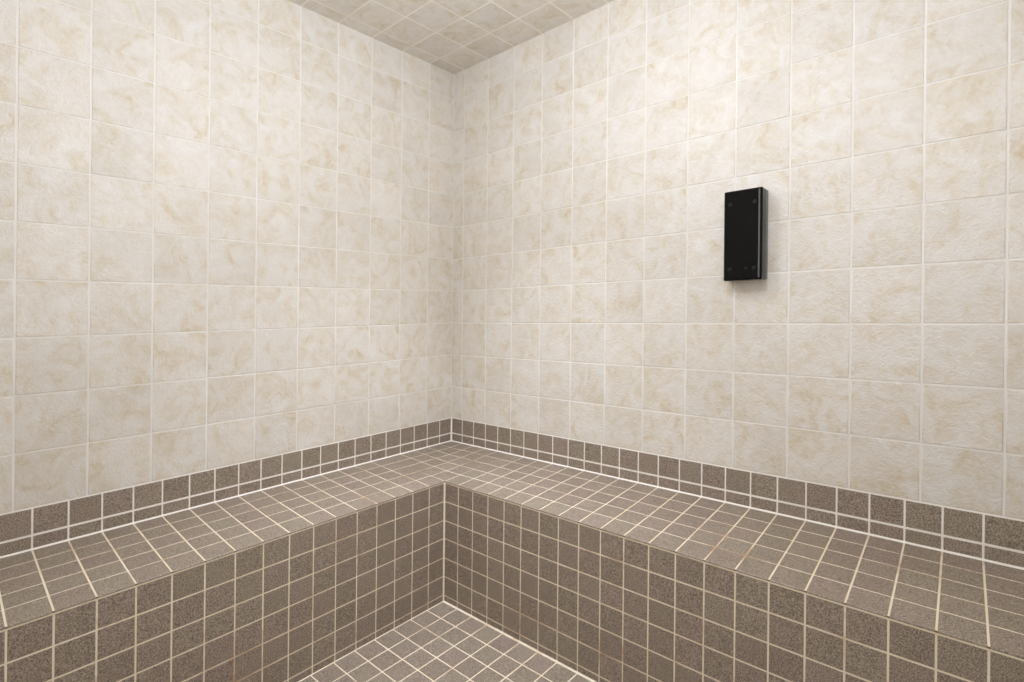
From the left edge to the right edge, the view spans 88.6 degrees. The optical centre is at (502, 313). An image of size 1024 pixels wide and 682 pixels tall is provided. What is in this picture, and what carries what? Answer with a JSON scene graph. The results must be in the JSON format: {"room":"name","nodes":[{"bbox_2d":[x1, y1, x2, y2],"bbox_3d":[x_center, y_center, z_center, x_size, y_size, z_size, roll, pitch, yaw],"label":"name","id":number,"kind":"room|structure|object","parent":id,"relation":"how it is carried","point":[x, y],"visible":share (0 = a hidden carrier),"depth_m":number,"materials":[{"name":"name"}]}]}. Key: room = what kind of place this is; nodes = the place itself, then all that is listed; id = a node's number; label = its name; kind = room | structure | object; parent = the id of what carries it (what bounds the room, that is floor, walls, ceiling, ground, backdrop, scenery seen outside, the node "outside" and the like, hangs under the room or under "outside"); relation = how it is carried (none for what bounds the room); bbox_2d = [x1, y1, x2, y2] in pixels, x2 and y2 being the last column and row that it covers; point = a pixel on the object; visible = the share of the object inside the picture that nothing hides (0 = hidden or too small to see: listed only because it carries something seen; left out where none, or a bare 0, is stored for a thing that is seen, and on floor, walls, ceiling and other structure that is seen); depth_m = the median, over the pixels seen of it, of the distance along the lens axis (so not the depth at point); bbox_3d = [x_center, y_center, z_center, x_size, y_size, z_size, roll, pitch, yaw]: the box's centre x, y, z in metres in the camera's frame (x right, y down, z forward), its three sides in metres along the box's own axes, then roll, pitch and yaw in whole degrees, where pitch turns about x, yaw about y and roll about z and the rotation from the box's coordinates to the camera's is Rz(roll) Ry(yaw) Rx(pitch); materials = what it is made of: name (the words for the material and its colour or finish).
{"room":"spa","nodes":[
{"label":"spa","id":0,"kind":"room"},
{"bbox_2d":[0,0,454,513],"bbox_3d":[-0.960,-0.310,1.682,0.002,1.672,2.173,1,0,42],"label":"wall","id":1,"kind":"structure","parent":0,"point":[226,226],"depth_m":1.69,"materials":[{"name":"beige tile"}]},
{"bbox_2d":[0,417,451,558],"bbox_3d":[-0.967,0.559,1.682,0.010,0.155,2.164,1,0,42],"label":"trim","id":2,"kind":"structure","parent":1,"relation":"attached to","point":[29,529],"depth_m":1.66,"materials":[{"name":"brown tile"}]},
{"bbox_2d":[298,601,595,681],"bbox_3d":[-0.099,1.071,0.642,1.939,0.075,1.787,1,0,42],"label":"floor","id":3,"kind":"structure","parent":0,"point":[444,642],"depth_m":1.63,"materials":[{"name":"brown tile"}]},
{"bbox_2d":[0,441,1023,681],"bbox_3d":[-0.111,0.835,0.908,2.316,0.545,2.164,1,0,42],"label":"tiled bench","id":4,"kind":"object","parent":3,"relation":"on","point":[610,579],"visible":1,"depth_m":1.41,"materials":[{"name":"brown tile"}]},
{"bbox_2d":[288,0,614,73],"bbox_3d":[-0.090,-1.133,0.906,2.326,0.085,2.173,1,0,42],"label":"ceiling","id":5,"kind":"structure","parent":0,"point":[453,36],"depth_m":2.03,"materials":[{"name":"beige tile"}]},
{"bbox_2d":[452,0,1023,519],"bbox_3d":[0.626,-0.336,1.711,2.326,1.674,0.002,1,0,42],"label":"wall","id":6,"kind":"structure","parent":0,"point":[880,349],"depth_m":1.57,"materials":[{"name":"beige tile"}]},
{"bbox_2d":[452,417,1023,569],"bbox_3d":[0.616,0.533,1.711,2.316,0.157,0.009,1,0,42],"label":"trim","id":7,"kind":"structure","parent":6,"relation":"attached to","point":[995,539],"depth_m":1.53,"materials":[{"name":"brown tile"}]},
{"bbox_2d":[724,187,767,281],"bbox_3d":[0.729,-0.235,1.576,0.109,0.272,0.062,1,0,42],"label":"wall box","id":8,"kind":"object","parent":6,"relation":"attached to","point":[746,210],"visible":1,"depth_m":1.55,"materials":[{"name":"plastic"}]}
]}

